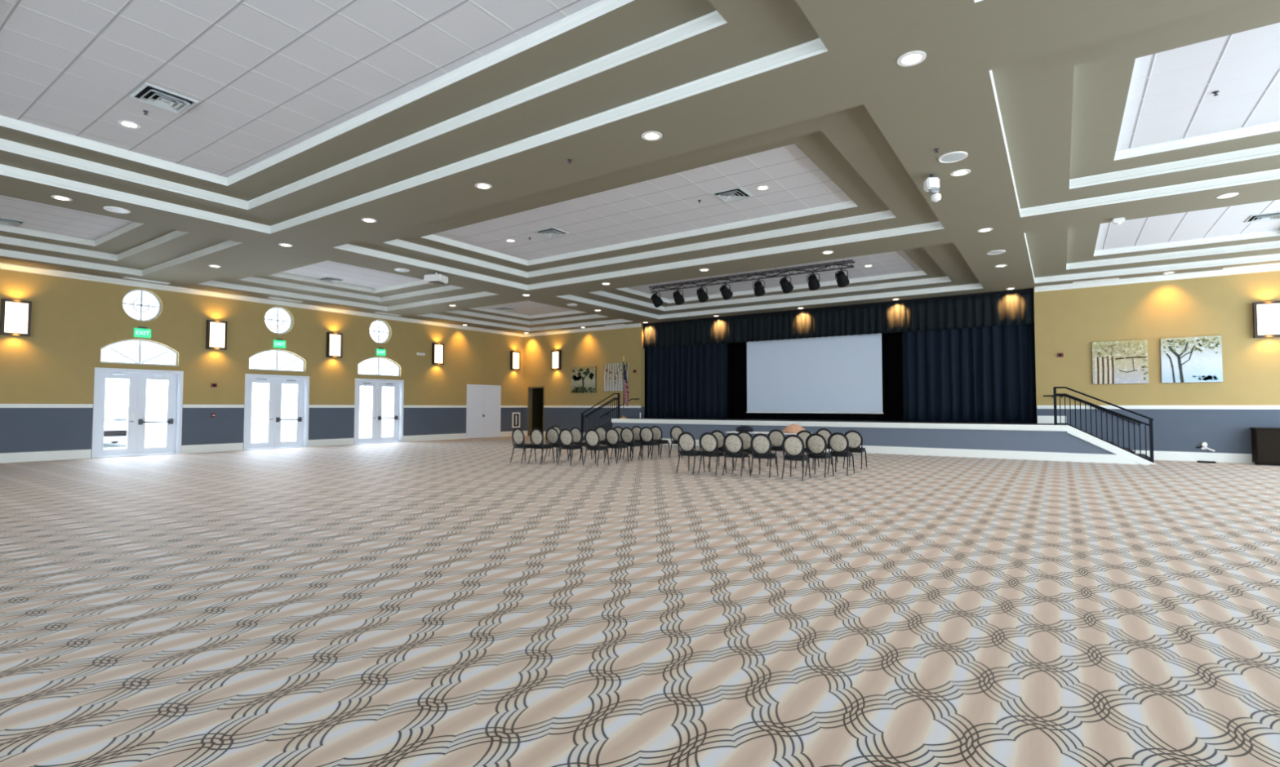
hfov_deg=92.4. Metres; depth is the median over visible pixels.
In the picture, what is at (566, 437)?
banquet chair
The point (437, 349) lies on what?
wall sconce
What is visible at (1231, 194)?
recessed light
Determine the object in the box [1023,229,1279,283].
trim
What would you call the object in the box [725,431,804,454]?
folding table
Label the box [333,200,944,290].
trim
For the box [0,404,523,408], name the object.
trim
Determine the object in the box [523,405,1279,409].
trim
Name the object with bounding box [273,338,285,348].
exit sign
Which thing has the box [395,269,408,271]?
grille
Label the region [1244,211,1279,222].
ceiling vent
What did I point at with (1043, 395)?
wall handrail
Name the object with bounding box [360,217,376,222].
recessed light
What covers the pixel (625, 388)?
flag
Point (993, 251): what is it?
grille
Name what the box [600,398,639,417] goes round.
wall handrail
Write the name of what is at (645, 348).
wall
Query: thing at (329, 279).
ceiling vent
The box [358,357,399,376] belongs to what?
window
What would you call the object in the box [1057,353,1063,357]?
fire alarm strobe
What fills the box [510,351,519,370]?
wall sconce
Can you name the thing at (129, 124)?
recessed light
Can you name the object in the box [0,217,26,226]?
ceiling vent
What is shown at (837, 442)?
banquet chair
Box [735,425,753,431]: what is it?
shoulder bag
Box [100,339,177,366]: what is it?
window
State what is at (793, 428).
folded garment
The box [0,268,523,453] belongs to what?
wall
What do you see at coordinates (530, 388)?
doorway
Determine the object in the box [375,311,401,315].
ceiling vent
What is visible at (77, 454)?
baseboard
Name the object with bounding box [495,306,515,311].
ceiling vent
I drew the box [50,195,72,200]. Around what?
recessed light
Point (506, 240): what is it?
recessed light
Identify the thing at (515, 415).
fire extinguisher cabinet
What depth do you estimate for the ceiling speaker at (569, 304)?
22.65 m
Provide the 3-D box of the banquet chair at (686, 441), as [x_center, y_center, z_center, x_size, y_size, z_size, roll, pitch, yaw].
[1.157,1.569,14.006,0.479,0.943,0.552,-1,-3,35]
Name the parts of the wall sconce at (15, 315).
glass panel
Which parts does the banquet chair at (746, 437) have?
backrest, frame, seat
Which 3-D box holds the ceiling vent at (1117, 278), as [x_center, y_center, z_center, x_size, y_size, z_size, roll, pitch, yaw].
[13.561,-3.063,18.262,1.100,0.012,0.220,-1,-3,34]
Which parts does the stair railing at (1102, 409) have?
post, handrail, rail, rail, rail, post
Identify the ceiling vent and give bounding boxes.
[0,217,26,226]
[122,276,169,284]
[129,82,198,114]
[268,297,302,302]
[317,276,344,282]
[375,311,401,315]
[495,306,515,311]
[533,226,568,237]
[604,324,626,326]
[711,186,751,202]
[1072,277,1119,283]
[1222,262,1279,270]
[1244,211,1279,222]
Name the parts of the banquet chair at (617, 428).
backrest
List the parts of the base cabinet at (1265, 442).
door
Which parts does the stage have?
panel, baseboard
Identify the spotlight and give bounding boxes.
[650,291,662,307]
[673,288,684,305]
[696,285,708,302]
[720,282,733,300]
[752,278,764,296]
[779,275,793,293]
[806,271,820,290]
[835,267,849,287]
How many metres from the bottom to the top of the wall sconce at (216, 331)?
0.950 m
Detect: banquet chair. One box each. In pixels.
[510,427,536,464]
[528,428,554,464]
[543,427,568,462]
[547,425,570,456]
[557,428,583,465]
[568,426,592,461]
[582,429,608,466]
[592,426,615,457]
[604,427,628,463]
[610,426,633,459]
[618,426,643,461]
[629,426,651,457]
[638,426,661,459]
[648,426,670,457]
[669,426,683,457]
[675,431,705,474]
[697,432,726,475]
[707,430,733,468]
[722,432,750,476]
[733,431,760,471]
[750,433,777,478]
[766,429,785,466]
[781,434,810,481]
[795,430,819,469]
[804,433,834,478]
[815,428,837,464]
[826,432,854,475]
[843,430,866,469]
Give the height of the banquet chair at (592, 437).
0.943 m
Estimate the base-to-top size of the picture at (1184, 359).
1.273 m
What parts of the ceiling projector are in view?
plate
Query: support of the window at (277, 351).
in the wall at (72, 319)
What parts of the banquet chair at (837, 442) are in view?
leg, backrest, frame, seat, seat frame, leg, leg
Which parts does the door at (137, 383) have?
handle plate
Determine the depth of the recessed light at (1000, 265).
16.32 m
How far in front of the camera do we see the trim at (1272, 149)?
10.33 m
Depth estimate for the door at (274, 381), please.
21.99 m
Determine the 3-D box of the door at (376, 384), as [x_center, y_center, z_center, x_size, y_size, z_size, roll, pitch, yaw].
[-10.777,1.139,25.245,0.275,2.625,2.180,-1,-3,34]
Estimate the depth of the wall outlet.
16.93 m
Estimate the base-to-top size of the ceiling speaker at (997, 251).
0.018 m
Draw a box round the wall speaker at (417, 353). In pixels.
[416,352,425,355]
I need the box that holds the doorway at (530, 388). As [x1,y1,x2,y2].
[527,386,544,435]
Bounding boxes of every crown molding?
[0,262,523,337]
[523,264,1279,337]
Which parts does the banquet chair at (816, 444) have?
leg, backrest, frame, seat, seat frame, leg, leg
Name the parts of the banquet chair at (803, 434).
backrest, frame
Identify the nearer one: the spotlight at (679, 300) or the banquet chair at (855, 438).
the banquet chair at (855, 438)
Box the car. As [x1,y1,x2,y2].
[103,408,147,443]
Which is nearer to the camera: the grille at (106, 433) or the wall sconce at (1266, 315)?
the wall sconce at (1266, 315)
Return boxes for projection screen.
[746,333,883,413]
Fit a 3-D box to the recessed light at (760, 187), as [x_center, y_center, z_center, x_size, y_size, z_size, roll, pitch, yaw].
[2.396,-3.817,11.964,0.270,0.013,0.270,-1,-3,34]
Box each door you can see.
[91,367,183,458]
[243,373,309,450]
[353,378,404,444]
[466,384,501,439]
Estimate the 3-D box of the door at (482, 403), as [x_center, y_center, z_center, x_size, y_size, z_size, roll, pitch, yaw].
[-7.522,1.346,29.701,0.115,2.560,2.120,-1,-3,34]
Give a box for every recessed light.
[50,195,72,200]
[117,120,141,128]
[208,264,221,267]
[278,243,293,246]
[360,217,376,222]
[475,182,492,189]
[505,239,515,242]
[641,131,662,141]
[698,268,709,271]
[755,185,769,190]
[821,250,834,253]
[897,50,926,66]
[950,168,970,176]
[977,227,992,231]
[994,264,1007,267]
[1216,192,1239,198]
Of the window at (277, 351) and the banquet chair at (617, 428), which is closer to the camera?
the banquet chair at (617, 428)
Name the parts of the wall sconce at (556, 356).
glass panel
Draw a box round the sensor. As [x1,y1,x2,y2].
[1111,217,1124,224]
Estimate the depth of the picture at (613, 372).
28.53 m
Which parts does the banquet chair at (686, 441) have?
leg, backrest, frame, seat frame, seat, leg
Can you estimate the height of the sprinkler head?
0.056 m
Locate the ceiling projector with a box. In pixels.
[422,272,448,284]
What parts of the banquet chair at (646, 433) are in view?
backrest, frame, seat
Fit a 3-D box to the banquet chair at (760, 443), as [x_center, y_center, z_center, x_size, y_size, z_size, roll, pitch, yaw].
[2.691,1.544,13.293,0.479,0.943,0.552,-1,-3,32]
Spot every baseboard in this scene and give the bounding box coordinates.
[0,431,523,463]
[523,413,1254,463]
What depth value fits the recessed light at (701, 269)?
16.85 m
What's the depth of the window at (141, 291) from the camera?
18.85 m
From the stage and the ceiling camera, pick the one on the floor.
the stage
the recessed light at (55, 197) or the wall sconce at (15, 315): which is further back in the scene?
the wall sconce at (15, 315)
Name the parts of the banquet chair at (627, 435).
backrest, frame, seat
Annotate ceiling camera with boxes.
[924,173,941,202]
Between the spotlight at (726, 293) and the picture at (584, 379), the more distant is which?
the picture at (584, 379)
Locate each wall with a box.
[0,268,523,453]
[522,270,1279,453]
[644,348,646,417]
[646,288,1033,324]
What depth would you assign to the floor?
4.40 m
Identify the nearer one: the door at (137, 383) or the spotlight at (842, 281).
the spotlight at (842, 281)
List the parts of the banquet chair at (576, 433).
backrest, frame, seat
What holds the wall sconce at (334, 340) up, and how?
attached to the wall at (72, 319)
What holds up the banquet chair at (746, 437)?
on the floor
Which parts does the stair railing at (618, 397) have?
post, rail, rail, post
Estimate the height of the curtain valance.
1.110 m
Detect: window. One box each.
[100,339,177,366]
[122,288,160,321]
[248,349,304,372]
[264,306,292,333]
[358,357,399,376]
[369,320,389,343]
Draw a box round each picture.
[570,366,596,393]
[604,362,628,391]
[1092,339,1148,384]
[1160,335,1222,382]
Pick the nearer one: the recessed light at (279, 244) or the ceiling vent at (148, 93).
the ceiling vent at (148, 93)
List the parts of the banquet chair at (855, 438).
backrest, frame, seat, seat frame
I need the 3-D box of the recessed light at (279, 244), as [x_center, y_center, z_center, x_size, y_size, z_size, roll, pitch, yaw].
[-8.288,-3.238,14.349,0.290,0.013,0.290,-1,-3,34]
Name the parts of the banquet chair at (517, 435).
backrest, frame, seat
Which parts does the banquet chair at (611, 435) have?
backrest, frame, seat, seat frame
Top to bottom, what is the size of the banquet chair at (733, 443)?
0.943 m
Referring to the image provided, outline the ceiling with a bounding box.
[0,0,1279,333]
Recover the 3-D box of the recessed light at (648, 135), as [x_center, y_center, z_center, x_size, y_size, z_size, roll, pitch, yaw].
[0.164,-3.449,8.554,0.290,0.013,0.290,-1,-3,34]
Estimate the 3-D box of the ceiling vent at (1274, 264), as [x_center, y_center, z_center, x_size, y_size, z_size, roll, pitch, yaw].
[16.306,-3.131,16.379,1.100,0.012,0.220,-1,-3,34]
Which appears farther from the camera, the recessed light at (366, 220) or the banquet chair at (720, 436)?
the banquet chair at (720, 436)
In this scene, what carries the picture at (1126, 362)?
attached to the wall at (1067, 322)
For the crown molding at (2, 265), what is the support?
attached to the wall at (72, 319)
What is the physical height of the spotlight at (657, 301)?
0.537 m
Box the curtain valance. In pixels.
[642,288,1034,348]
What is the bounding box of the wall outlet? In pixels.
[1195,442,1214,452]
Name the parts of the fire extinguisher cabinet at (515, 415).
door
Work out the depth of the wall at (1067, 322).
17.89 m
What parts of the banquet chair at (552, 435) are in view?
backrest, frame, seat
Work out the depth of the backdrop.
23.86 m
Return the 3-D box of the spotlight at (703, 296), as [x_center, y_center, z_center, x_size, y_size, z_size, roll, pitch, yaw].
[2.003,-2.881,19.762,0.363,0.537,0.456,-1,-3,30]
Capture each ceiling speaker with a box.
[102,206,130,213]
[394,268,409,271]
[566,303,577,306]
[937,151,968,163]
[986,249,1005,254]
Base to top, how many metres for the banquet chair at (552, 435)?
0.943 m
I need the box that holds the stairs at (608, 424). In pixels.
[582,418,612,441]
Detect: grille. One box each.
[103,430,127,436]
[106,207,127,213]
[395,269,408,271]
[941,153,964,161]
[988,250,1003,253]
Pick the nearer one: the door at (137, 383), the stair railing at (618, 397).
the door at (137, 383)
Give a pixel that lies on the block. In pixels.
(1208, 462)
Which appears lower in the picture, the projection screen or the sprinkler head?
the projection screen
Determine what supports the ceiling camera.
hanging from the ceiling
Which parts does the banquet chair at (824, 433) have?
frame, backrest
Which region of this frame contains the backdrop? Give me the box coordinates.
[727,297,1035,421]
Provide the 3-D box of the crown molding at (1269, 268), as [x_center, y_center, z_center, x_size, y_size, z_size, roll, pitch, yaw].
[6.406,-2.808,23.401,30.380,0.145,0.130,-1,-3,34]
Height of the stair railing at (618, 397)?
2.084 m
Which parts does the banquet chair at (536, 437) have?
backrest, frame, seat, seat frame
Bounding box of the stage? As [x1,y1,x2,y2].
[611,417,1067,462]
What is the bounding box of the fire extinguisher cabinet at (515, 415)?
[511,412,519,427]
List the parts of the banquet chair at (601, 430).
backrest, frame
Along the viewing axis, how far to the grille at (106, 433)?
22.90 m
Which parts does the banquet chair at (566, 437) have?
frame, backrest, seat, seat frame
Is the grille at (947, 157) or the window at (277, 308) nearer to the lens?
the grille at (947, 157)
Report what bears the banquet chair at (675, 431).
on the floor
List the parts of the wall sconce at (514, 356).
glass panel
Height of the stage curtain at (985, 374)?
4.215 m
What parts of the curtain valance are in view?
rail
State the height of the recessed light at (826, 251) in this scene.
0.013 m
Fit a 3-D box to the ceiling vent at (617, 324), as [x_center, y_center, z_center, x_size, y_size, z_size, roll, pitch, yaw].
[-1.156,-2.696,28.304,1.100,0.012,0.220,-1,-3,34]
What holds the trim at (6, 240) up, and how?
attached to the ceiling
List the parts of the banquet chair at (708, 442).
leg, frame, backrest, seat frame, seat, leg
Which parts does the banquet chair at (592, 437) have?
backrest, frame, seat frame, seat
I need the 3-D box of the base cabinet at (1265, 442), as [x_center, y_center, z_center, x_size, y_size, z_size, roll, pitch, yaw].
[16.718,1.642,15.867,1.260,0.970,0.530,-1,-3,34]
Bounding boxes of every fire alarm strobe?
[211,383,217,387]
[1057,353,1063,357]
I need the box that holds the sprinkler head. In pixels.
[1212,90,1219,96]
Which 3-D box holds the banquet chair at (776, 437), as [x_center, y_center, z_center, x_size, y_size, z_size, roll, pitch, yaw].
[3.549,1.634,15.638,0.479,0.943,0.552,-1,-3,35]
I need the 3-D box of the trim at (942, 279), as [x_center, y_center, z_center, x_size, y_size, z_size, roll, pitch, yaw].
[4.004,-3.254,20.249,12.260,0.500,6.570,-1,-3,34]
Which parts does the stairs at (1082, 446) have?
panel, baseboard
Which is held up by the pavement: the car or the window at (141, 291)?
the car
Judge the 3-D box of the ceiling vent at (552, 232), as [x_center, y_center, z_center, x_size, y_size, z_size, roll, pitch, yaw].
[-2.157,-3.684,15.012,0.600,0.055,0.600,-1,-3,34]
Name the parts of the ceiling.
tile panel, tile panel, tile panel, tile panel, tile panel, tile panel, tile panel, tile panel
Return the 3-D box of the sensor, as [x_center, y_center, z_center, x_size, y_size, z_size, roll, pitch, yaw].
[9.558,-3.241,12.254,0.200,0.136,0.120,-1,-3,34]
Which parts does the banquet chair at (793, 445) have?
leg, leg, backrest, frame, seat frame, seat, leg, leg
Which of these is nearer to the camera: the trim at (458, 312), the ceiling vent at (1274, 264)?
the ceiling vent at (1274, 264)
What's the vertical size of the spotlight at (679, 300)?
0.537 m
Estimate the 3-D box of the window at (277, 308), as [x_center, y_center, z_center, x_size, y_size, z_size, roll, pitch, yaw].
[-13.072,-2.273,22.124,0.060,1.010,1.010,-1,-3,34]
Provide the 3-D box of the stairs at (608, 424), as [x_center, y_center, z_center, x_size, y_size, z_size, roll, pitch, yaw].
[-1.390,2.042,27.365,1.880,1.005,2.008,-1,-3,34]
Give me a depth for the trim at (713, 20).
9.18 m
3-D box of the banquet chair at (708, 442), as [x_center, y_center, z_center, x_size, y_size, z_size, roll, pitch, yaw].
[1.631,1.562,13.803,0.479,0.943,0.551,-1,-3,34]
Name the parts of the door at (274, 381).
handle plate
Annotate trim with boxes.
[0,0,827,233]
[0,222,242,275]
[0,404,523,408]
[199,272,498,311]
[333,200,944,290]
[417,306,632,331]
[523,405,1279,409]
[556,270,982,319]
[989,70,1279,217]
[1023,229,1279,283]
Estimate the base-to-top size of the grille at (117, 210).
0.008 m
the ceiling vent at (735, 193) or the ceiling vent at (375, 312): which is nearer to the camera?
the ceiling vent at (735, 193)
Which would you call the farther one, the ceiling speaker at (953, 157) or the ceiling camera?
the ceiling camera
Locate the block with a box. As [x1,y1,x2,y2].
[1196,461,1216,463]
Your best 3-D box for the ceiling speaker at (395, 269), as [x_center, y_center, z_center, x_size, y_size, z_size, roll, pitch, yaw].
[-6.580,-3.134,16.959,0.400,0.018,0.400,-1,-3,34]
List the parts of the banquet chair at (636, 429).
backrest, frame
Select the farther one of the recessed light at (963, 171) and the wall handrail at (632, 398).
the wall handrail at (632, 398)
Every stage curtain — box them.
[646,343,727,418]
[902,291,1036,422]
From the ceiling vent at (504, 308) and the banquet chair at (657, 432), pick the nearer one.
the banquet chair at (657, 432)
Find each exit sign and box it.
[133,326,151,337]
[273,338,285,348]
[376,347,386,355]
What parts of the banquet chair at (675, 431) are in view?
frame, backrest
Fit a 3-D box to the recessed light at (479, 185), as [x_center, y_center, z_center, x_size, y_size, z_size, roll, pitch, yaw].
[-2.681,-3.378,10.505,0.290,0.013,0.290,-1,-3,34]
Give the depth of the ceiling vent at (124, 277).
18.36 m
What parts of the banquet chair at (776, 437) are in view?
backrest, frame, seat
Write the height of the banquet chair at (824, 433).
0.943 m
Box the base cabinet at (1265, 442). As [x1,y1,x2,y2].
[1249,427,1279,466]
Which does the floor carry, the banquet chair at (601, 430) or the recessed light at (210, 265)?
the banquet chair at (601, 430)
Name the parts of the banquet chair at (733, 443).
leg, backrest, frame, seat, seat frame, leg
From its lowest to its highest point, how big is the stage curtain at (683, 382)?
4.215 m
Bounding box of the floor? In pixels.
[0,435,1279,766]
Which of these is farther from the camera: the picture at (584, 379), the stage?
the picture at (584, 379)
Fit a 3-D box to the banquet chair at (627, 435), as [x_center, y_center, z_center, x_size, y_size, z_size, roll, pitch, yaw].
[-0.251,1.693,17.286,0.479,0.943,0.551,-2,-3,36]
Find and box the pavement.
[103,418,392,449]
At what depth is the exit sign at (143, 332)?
18.69 m
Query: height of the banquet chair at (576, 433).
0.943 m
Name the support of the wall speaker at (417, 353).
attached to the wall at (72, 319)
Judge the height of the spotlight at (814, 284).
0.537 m
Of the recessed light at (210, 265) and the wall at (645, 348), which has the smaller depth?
the recessed light at (210, 265)
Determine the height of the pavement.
0.160 m
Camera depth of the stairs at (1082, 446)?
16.73 m
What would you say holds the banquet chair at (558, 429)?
on the floor
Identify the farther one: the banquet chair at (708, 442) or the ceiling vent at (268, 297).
the ceiling vent at (268, 297)
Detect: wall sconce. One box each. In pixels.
[0,298,31,337]
[205,320,227,350]
[325,332,342,358]
[431,342,444,364]
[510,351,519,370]
[551,350,561,369]
[1252,300,1279,337]
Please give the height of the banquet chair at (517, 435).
0.943 m
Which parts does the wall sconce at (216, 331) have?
glass panel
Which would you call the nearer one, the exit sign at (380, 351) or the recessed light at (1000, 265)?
the recessed light at (1000, 265)
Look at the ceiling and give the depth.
9.08 m
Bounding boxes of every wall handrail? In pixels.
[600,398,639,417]
[1043,395,1137,425]
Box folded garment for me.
[782,424,804,433]
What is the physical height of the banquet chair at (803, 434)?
0.943 m
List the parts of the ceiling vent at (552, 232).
frame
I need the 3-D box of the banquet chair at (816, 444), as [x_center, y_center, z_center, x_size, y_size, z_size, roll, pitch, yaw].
[3.903,1.547,13.347,0.479,0.943,0.552,-2,-3,37]
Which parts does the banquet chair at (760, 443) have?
leg, frame, backrest, seat, seat frame, leg, leg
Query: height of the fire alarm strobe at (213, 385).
0.130 m
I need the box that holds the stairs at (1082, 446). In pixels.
[1066,425,1155,465]
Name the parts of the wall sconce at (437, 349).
glass panel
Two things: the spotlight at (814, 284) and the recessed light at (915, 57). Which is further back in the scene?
the spotlight at (814, 284)
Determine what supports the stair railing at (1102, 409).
on the stairs at (1082, 446)
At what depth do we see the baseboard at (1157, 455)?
17.12 m
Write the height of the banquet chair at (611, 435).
0.943 m
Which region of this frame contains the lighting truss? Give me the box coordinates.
[648,257,854,293]
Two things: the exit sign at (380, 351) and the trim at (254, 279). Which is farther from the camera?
the exit sign at (380, 351)
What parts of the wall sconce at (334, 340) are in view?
glass panel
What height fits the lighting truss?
0.402 m
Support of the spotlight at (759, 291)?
hanging from the lighting truss
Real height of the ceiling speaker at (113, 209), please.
0.018 m
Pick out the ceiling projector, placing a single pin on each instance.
(436, 279)
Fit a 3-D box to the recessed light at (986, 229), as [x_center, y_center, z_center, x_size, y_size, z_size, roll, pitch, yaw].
[7.350,-3.268,13.067,0.290,0.013,0.290,-1,-3,34]
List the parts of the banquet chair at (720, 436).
backrest, frame, seat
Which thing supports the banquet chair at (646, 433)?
on the floor
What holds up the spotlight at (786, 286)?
hanging from the lighting truss
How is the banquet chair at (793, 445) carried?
on the floor
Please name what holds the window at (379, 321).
in the wall at (72, 319)
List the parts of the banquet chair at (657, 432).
backrest, frame, seat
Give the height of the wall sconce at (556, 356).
0.950 m
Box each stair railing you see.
[581,393,619,437]
[1053,386,1155,465]
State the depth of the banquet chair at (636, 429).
18.32 m
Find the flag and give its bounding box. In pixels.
[619,356,628,418]

